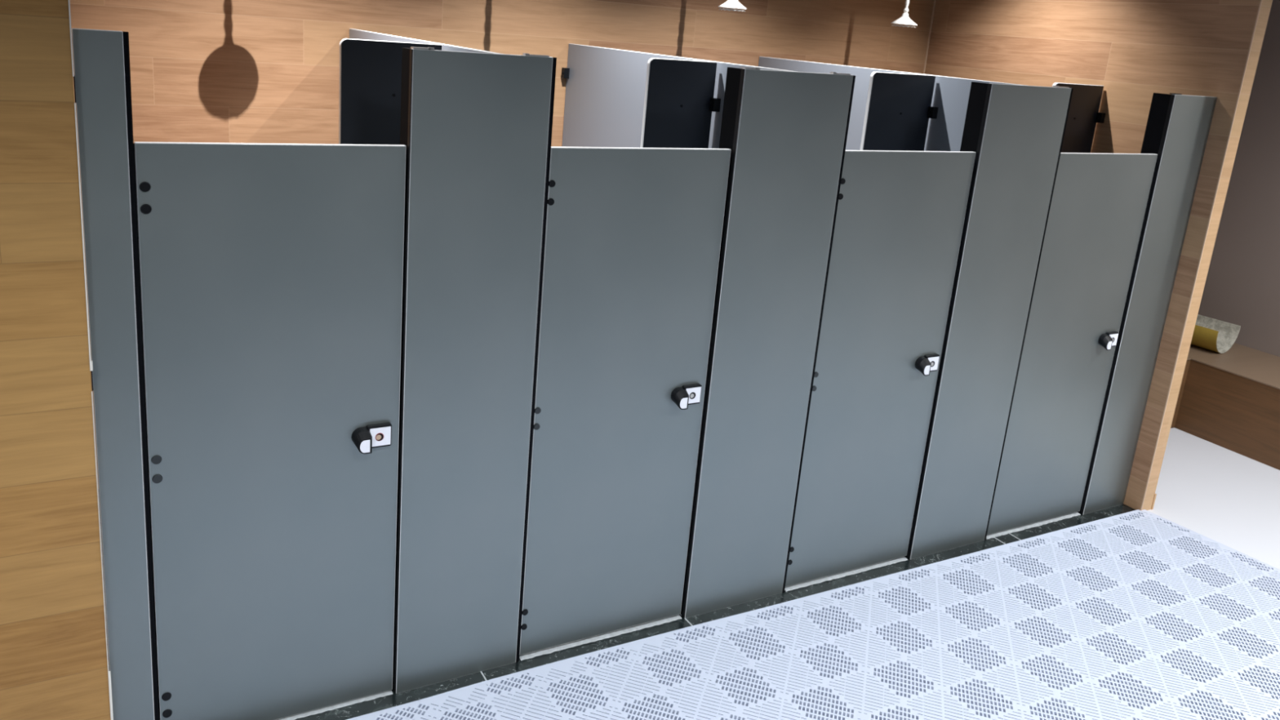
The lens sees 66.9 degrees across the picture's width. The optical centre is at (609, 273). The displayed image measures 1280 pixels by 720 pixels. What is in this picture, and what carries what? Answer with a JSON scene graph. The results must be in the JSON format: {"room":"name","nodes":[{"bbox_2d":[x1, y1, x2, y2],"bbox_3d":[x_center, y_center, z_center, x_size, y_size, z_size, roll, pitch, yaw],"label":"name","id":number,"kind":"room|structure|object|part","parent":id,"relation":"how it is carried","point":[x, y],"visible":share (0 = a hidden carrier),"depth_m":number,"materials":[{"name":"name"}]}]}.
{"room":"communal shower room","nodes":[
{"label":"communal shower room","id":0,"kind":"room"},
{"bbox_2d":[0,0,111,719],"bbox_3d":[-2.098,0.019,1.904,1.876,3.000,0.090,-3,16,-28],"label":"wall","id":1,"kind":"structure","parent":0,"point":[54,662],"depth_m":2.34,"materials":[{"name":"brown wood"}]},
{"bbox_2d":[73,75,93,391],"bbox_3d":[-1.253,-0.083,2.310,0.003,0.765,0.026,-3,16,-28],"label":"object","id":2,"kind":"structure","parent":1,"relation":"attached to","point":[74,75],"depth_m":2.22,"materials":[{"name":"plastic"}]},
{"bbox_2d":[68,0,113,719],"bbox_3d":[-1.247,-0.042,2.304,0.006,2.950,0.004,-3,16,-28],"label":"trim","id":3,"kind":"structure","parent":1,"relation":"attached to","point":[91,362],"depth_m":2.35,"materials":[{"name":"brown wood"}]},
{"bbox_2d":[69,0,933,488],"bbox_3d":[-0.187,-0.596,4.891,4.725,3.000,0.100,-3,16,-28],"label":"wall","id":4,"kind":"structure","parent":0,"point":[202,71],"depth_m":4.22,"materials":[{"name":"brown wood"}]},
{"bbox_2d":[349,28,501,53],"bbox_3d":[-0.794,0.082,3.674,0.050,1.900,1.726,-3,16,-28],"label":"divider","id":5,"kind":"object","parent":4,"relation":"attached to","point":[354,33],"visible":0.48,"depth_m":3.59,"materials":[{"name":"laminate"}]},
{"bbox_2d":[338,38,442,144],"bbox_3d":[-0.732,0.125,3.225,0.332,1.750,0.046,-3,16,-28],"label":"privacy screen","id":6,"kind":"object","parent":5,"relation":"attached to","point":[370,79],"visible":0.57,"depth_m":3.02,"materials":[{"name":"laminate"}]},
{"bbox_2d":[561,43,796,148],"bbox_3d":[0.130,0.029,4.171,0.050,1.900,1.726,-3,16,-28],"label":"divider","id":7,"kind":"object","parent":4,"relation":"attached to","point":[605,95],"visible":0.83,"depth_m":4.34,"materials":[{"name":"laminate"}]},
{"bbox_2d":[640,57,720,148],"bbox_3d":[0.213,0.074,3.716,0.300,1.750,0.046,-3,16,-28],"label":"privacy screen","id":8,"kind":"object","parent":7,"relation":"attached to","point":[679,101],"visible":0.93,"depth_m":3.54,"materials":[{"name":"laminate"}]},
{"bbox_2d":[758,56,1027,151],"bbox_3d":[1.133,-0.030,4.710,0.050,1.900,1.726,-3,16,-28],"label":"divider","id":9,"kind":"object","parent":4,"relation":"attached to","point":[944,132],"visible":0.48,"depth_m":4.18,"materials":[{"name":"laminate"}]},
{"bbox_2d":[859,71,937,151],"bbox_3d":[1.178,0.013,4.257,0.365,1.750,0.046,-3,16,-28],"label":"privacy screen","id":10,"kind":"object","parent":9,"relation":"attached to","point":[899,110],"visible":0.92,"depth_m":4.08,"materials":[{"name":"laminate"}]},
{"bbox_2d":[922,0,936,74],"bbox_3d":[1.844,-0.723,5.917,0.007,2.950,0.007,-3,16,-28],"label":"trim","id":11,"kind":"structure","parent":4,"relation":"attached to","point":[934,5],"depth_m":5.74,"materials":[{"name":"brown wood"}]},
{"bbox_2d":[97,427,1279,719],"bbox_3d":[1.018,1.531,2.948,8.390,0.062,6.500,-3,16,-28],"label":"floor","id":12,"kind":"structure","parent":0,"point":[1231,499],"depth_m":4.64,"materials":[{"name":"white tile"}]},
{"bbox_2d":[71,27,159,719],"bbox_3d":[-1.243,0.401,2.498,0.144,2.000,0.036,-3,16,-28],"label":"pilaster","id":13,"kind":"object","parent":12,"relation":"on","point":[101,58],"visible":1,"depth_m":2.43,"materials":[{"name":"grey laminate"}]},
{"bbox_2d":[133,142,405,719],"bbox_3d":[-0.910,0.506,2.695,0.668,1.731,0.056,-3,16,-28],"label":"door","id":14,"kind":"structure","parent":13,"relation":"attached to","point":[271,274],"depth_m":2.67,"materials":[{"name":"grey laminate"}]},
{"bbox_2d":[275,689,392,719],"bbox_3d":[-0.896,1.341,2.971,0.465,0.003,0.028,-3,16,-28],"label":"trim","id":15,"kind":"structure","parent":12,"relation":"on","point":[388,692],"depth_m":3.00,"materials":[{"name":"white tile"}]},
{"bbox_2d":[392,46,556,693],"bbox_3d":[-0.434,0.342,2.967,0.475,2.006,0.100,-3,16,-28],"label":"pilaster","id":16,"kind":"object","parent":12,"relation":"on","point":[476,128],"visible":0.98,"depth_m":2.89,"materials":[{"name":"grey laminate"}]},
{"bbox_2d":[519,146,730,655],"bbox_3d":[0.051,0.447,3.212,0.648,1.725,0.056,-3,16,-28],"label":"door","id":17,"kind":"structure","parent":16,"relation":"attached to","point":[633,235],"depth_m":3.19,"materials":[{"name":"grey laminate"}]},
{"bbox_2d":[519,614,681,660],"bbox_3d":[-0.020,1.289,3.442,0.645,0.005,0.028,-3,16,-28],"label":"trim","id":18,"kind":"structure","parent":12,"relation":"on","point":[547,651],"depth_m":3.43,"materials":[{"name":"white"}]},
{"bbox_2d":[480,533,1021,680],"bbox_3d":[0.704,1.259,3.810,2.565,0.011,0.190,-3,16,-28],"label":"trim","id":19,"kind":"structure","parent":12,"relation":"on","point":[482,674],"depth_m":3.58,"materials":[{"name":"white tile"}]},
{"bbox_2d":[678,66,855,617],"bbox_3d":[0.540,0.285,3.491,0.517,2.006,0.100,-3,16,-28],"label":"pilaster","id":20,"kind":"object","parent":12,"relation":"on","point":[784,132],"visible":0.96,"depth_m":3.41,"materials":[{"name":"grey laminate"}]},
{"bbox_2d":[785,150,975,586],"bbox_3d":[1.050,0.389,3.748,0.658,1.725,0.056,-3,16,-28],"label":"door","id":21,"kind":"structure","parent":20,"relation":"attached to","point":[900,215],"depth_m":3.73,"materials":[{"name":"grey laminate"}]},
{"bbox_2d":[346,509,1279,719],"bbox_3d":[0.999,1.563,2.676,5.296,0.012,2.240,-3,16,-28],"label":"floor mat","id":22,"kind":"object","parent":12,"relation":"on","point":[1135,615],"visible":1,"depth_m":3.51,"materials":[{"name":"white plastic"}]},
{"bbox_2d":[784,556,907,591],"bbox_3d":[0.978,1.231,3.978,0.655,0.005,0.028,-3,16,-28],"label":"trim","id":23,"kind":"structure","parent":12,"relation":"on","point":[806,584],"depth_m":3.97,"materials":[{"name":"white tile"}]},
{"bbox_2d":[903,81,1073,559],"bbox_3d":[1.542,0.227,4.029,0.517,2.006,0.100,-3,16,-28],"label":"pilaster","id":24,"kind":"object","parent":12,"relation":"on","point":[1015,133],"visible":0.93,"depth_m":3.95,"materials":[{"name":"grey laminate"}]},
{"bbox_2d":[986,152,1157,534],"bbox_3d":[2.051,0.331,4.286,0.652,1.725,0.056,-3,16,-28],"label":"door","id":25,"kind":"structure","parent":24,"relation":"attached to","point":[1099,203],"depth_m":4.28,"materials":[{"name":"grey laminate"}]},
{"bbox_2d":[986,511,1080,539],"bbox_3d":[1.977,1.171,4.515,0.647,0.007,0.028,-3,16,-28],"label":"trim","id":26,"kind":"structure","parent":12,"relation":"on","point":[1076,513],"depth_m":4.51,"materials":[{"name":"white tile"}]},
{"bbox_2d":[1078,93,1217,514],"bbox_3d":[2.461,0.174,4.523,0.333,2.004,0.100,-3,16,-28],"label":"pilaster","id":27,"kind":"object","parent":12,"relation":"on","point":[1178,126],"visible":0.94,"depth_m":4.44,"materials":[{"name":"grey laminate"}]},
{"bbox_2d":[1170,342,1279,470],"bbox_3d":[3.902,1.111,4.452,1.849,0.447,6.449,-3,16,-28],"label":"bench","id":28,"kind":"object","parent":12,"relation":"on","point":[1230,400],"visible":0.18,"depth_m":5.63,"materials":[{"name":"brown wood"}]},
{"bbox_2d":[1191,314,1240,353],"bbox_3d":[3.649,0.359,6.072,0.290,0.157,0.420,-5,17,-34],"label":"sheet","id":29,"kind":"object","parent":28,"relation":"on","point":[1211,334],"visible":0.52,"depth_m":5.98,"materials":[{"name":"beige paper"}]},
{"bbox_2d":[924,0,1272,510],"bbox_3d":[2.313,-0.468,5.170,0.085,3.000,1.840,-3,16,-28],"label":"wall","id":30,"kind":"structure","parent":0,"point":[1136,50],"depth_m":4.64,"materials":[{"name":"brown wood"}]},
{"bbox_2d":[1052,82,1105,152],"bbox_3d":[2.221,-0.069,4.900,0.372,1.750,0.046,-3,16,-28],"label":"privacy screen","id":31,"kind":"object","parent":30,"relation":"attached to","point":[1083,116],"visible":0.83,"depth_m":4.76,"materials":[{"name":"laminate"}]},
{"bbox_2d":[1151,493,1156,509],"bbox_3d":[2.645,1.105,4.821,0.011,0.083,0.144,-3,16,-28],"label":"baseboard","id":32,"kind":"structure","parent":30,"relation":"attached to","point":[1155,495],"depth_m":4.76,"materials":[{"name":"brown wood"}]},
{"bbox_2d":[1140,0,1262,511],"bbox_3d":[2.710,-0.256,4.366,0.005,2.950,0.005,-3,16,-28],"label":"trim","id":33,"kind":"structure","parent":30,"relation":"attached to","point":[1260,2],"depth_m":4.40,"materials":[{"name":"brown wood"}]},
{"bbox_2d":[1197,0,1279,356],"bbox_3d":[4.847,-0.128,4.633,0.110,3.000,6.600,-3,16,-28],"label":"wall","id":34,"kind":"structure","parent":0,"point":[1242,288],"depth_m":6.03,"materials":[{"name":"grey paint"}]},
{"bbox_3d":[1.300,-1.397,2.223,8.500,0.100,6.700,-3,16,-28],"label":"ceiling","id":35,"kind":"structure","parent":0,"visible":0},
{"bbox_2d":[717,0,746,11],"bbox_3d":[0.618,-1.617,4.557,0.139,0.738,0.139,-3,16,-28],"label":"pendant lamp","id":36,"kind":"object","parent":35,"relation":"hanging from","point":[735,4],"visible":1,"depth_m":4.61,"materials":[{"name":"white metal"}]},
{"bbox_2d":[890,0,917,27],"bbox_3d":[1.603,-1.674,5.087,0.139,0.738,0.139,-3,16,-28],"label":"pendant lamp","id":37,"kind":"object","parent":35,"relation":"hanging from","point":[904,19],"visible":1,"depth_m":5.14,"materials":[{"name":"white metal"}]},
{"bbox_3d":[1.578,-1.359,5.168,0.139,0.063,0.139,-3,16,-28],"label":"lamp shade","id":38,"kind":"part","parent":37,"relation":"part of","materials":[{"name":"silver metal"}]},
{"bbox_3d":[1.606,-1.709,5.078,0.021,0.618,0.019,-3,16,-28],"label":"lamp cord","id":39,"kind":"part","parent":37,"relation":"part of","materials":[{"name":"silver metal"}]}
]}

